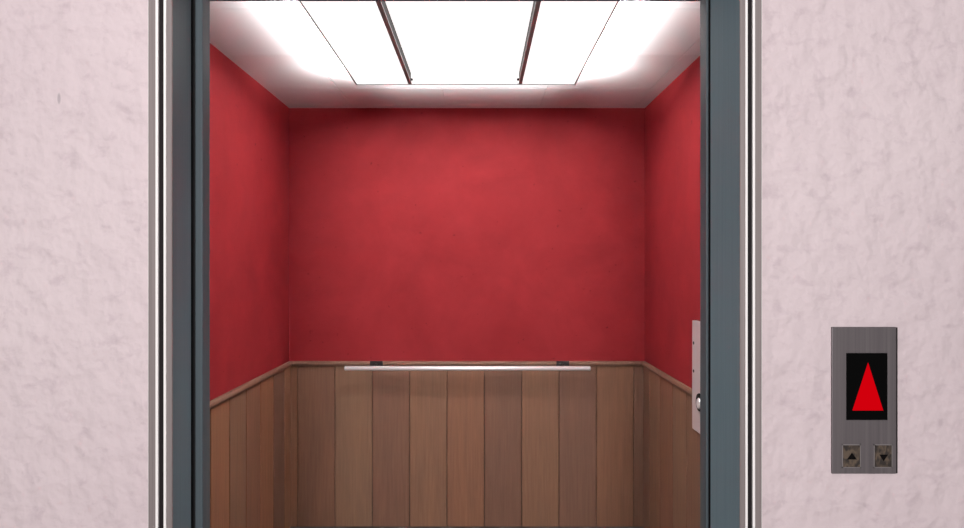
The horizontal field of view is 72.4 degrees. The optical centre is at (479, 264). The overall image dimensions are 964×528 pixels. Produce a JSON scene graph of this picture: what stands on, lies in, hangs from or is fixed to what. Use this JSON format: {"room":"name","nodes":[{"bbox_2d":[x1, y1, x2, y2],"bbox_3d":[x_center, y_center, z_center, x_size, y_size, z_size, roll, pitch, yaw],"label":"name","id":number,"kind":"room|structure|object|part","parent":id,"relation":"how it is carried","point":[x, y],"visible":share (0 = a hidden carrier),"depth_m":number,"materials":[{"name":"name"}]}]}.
{"room":"elevator lobby","nodes":[
{"label":"elevator lobby","id":0,"kind":"room"},
{"bbox_2d":[210,43,291,527],"bbox_3d":[-1.092,0.292,2.610,0.082,2.350,2.180,0,0,0],"label":"wall","id":1,"kind":"structure","parent":0,"point":[250,364],"depth_m":3.02,"materials":[{"name":"red paint"}]},
{"bbox_3d":[-1.062,0.553,2.660,0.022,0.027,2.080,0,0,0],"label":"cap moulding","id":2,"kind":"part","parent":1,"relation":"part of","materials":[{"name":"brown wood"}]},
{"bbox_2d":[210,1,699,107],"bbox_3d":[-0.073,-0.923,2.630,2.120,0.080,2.260,0,0,0],"label":"ceiling","id":3,"kind":"structure","parent":0,"point":[644,46],"depth_m":2.90,"materials":[{"name":"white paint"}]},
{"bbox_2d":[298,1,619,84],"bbox_3d":[-0.063,-0.823,2.317,0.972,0.121,1.195,0,0,0],"label":"ceiling light","id":4,"kind":"object","parent":3,"relation":"attached to","point":[375,42],"visible":1,"depth_m":2.31,"materials":[{"name":"white plastic"}]},
{"bbox_2d":[301,1,413,83],"bbox_3d":[-0.418,-0.804,2.317,0.251,0.008,1.183,0,0,0],"label":"diffuser","id":5,"kind":"object","parent":4,"relation":"attached to","point":[356,32],"depth_m":2.32,"materials":[{"name":"white plastic"}]},
{"bbox_2d":[385,1,532,83],"bbox_3d":[-0.063,-0.804,2.317,0.452,0.008,1.183,0,0,0],"label":"diffuser","id":6,"kind":"object","parent":4,"relation":"attached to","point":[440,42],"depth_m":2.32,"materials":[{"name":"white plastic"}]},
{"bbox_2d":[518,1,616,83],"bbox_3d":[0.292,-0.804,2.317,0.250,0.008,1.183,0,0,0],"label":"diffuser","id":7,"kind":"object","parent":4,"relation":"attached to","point":[566,35],"depth_m":2.32,"materials":[{"name":"white plastic"}]},
{"bbox_2d":[210,0,699,0],"bbox_3d":[-0.073,0.292,1.560,2.620,2.350,0.120,0,0,0],"label":"wall","id":8,"kind":"structure","parent":0,"point":[210,0],"depth_m":1.62,"materials":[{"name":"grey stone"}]},
{"bbox_2d":[289,108,644,526],"bbox_3d":[-0.073,0.292,3.719,2.120,2.350,0.082,0,0,0],"label":"wall","id":9,"kind":"structure","parent":0,"point":[418,236],"depth_m":3.70,"materials":[{"name":"red paint"}]},
{"bbox_3d":[-0.073,0.553,3.689,2.000,0.027,0.022,0,0,0],"label":"cap moulding","id":10,"kind":"part","parent":9,"relation":"part of","materials":[{"name":"brown wood"}]},
{"bbox_2d":[344,361,590,370],"bbox_3d":[-0.069,0.558,3.645,1.355,0.046,0.066,0,0,0],"label":"handrail","id":11,"kind":"object","parent":9,"relation":"attached to","point":[374,365],"visible":1,"depth_m":3.61,"materials":[{"name":"silver metal"}]},
{"bbox_2d":[290,526,643,527],"bbox_3d":[-0.073,1.507,2.640,2.120,0.080,2.240,0,0,0],"label":"floor","id":12,"kind":"structure","parent":0,"point":[297,526],"depth_m":3.68,"materials":[{"name":"plastic"}]},
{"bbox_2d":[0,0,963,527],"bbox_3d":[0.000,-0.033,1.363,5.200,3.000,0.095,0,0,0],"label":"wall","id":13,"kind":"structure","parent":0,"point":[863,100],"depth_m":1.32,"materials":[{"name":"pink paint"}]},
{"bbox_2d":[191,0,209,527],"bbox_3d":[-0.753,0.367,1.448,0.300,2.184,0.044,0,0,0],"label":"door","id":14,"kind":"structure","parent":13,"relation":"in","point":[200,9],"depth_m":1.43,"materials":[{"name":"metal"}]},
{"bbox_2d":[148,0,761,527],"bbox_3d":[-0.050,0.372,1.352,1.217,2.190,0.108,0,0,0],"label":"door frame","id":15,"kind":"structure","parent":13,"relation":"attached to","point":[735,25],"depth_m":1.30,"materials":[{"name":"grey metal"}]},
{"bbox_2d":[700,0,709,527],"bbox_3d":[0.641,0.367,1.448,0.300,2.184,0.044,0,0,0],"label":"door","id":16,"kind":"structure","parent":13,"relation":"in","point":[704,4],"depth_m":1.44,"materials":[{"name":"metal"}]},
{"bbox_2d":[831,327,897,473],"bbox_3d":[0.768,0.270,1.314,0.132,0.293,0.011,0,0,0],"label":"panel","id":17,"kind":"object","parent":13,"relation":"attached to","point":[864,360],"visible":1,"depth_m":1.31,"materials":[{"name":"grey metal"}]},
{"bbox_2d":[642,56,699,527],"bbox_3d":[0.946,0.292,2.610,0.082,2.350,2.180,0,0,0],"label":"wall","id":18,"kind":"structure","parent":0,"point":[671,446],"depth_m":3.17,"materials":[{"name":"red paint"}]},
{"bbox_3d":[0.916,0.553,2.660,0.022,0.027,2.080,0,0,0],"label":"cap moulding","id":19,"kind":"part","parent":18,"relation":"part of","materials":[{"name":"brown wood"}]},
{"bbox_2d":[692,320,699,433],"bbox_3d":[0.911,0.467,2.679,0.031,0.461,0.260,0,0,0],"label":"control panel","id":20,"kind":"object","parent":18,"relation":"attached to","point":[695,324],"visible":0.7,"depth_m":2.75,"materials":[{"name":"metal"}]}
]}

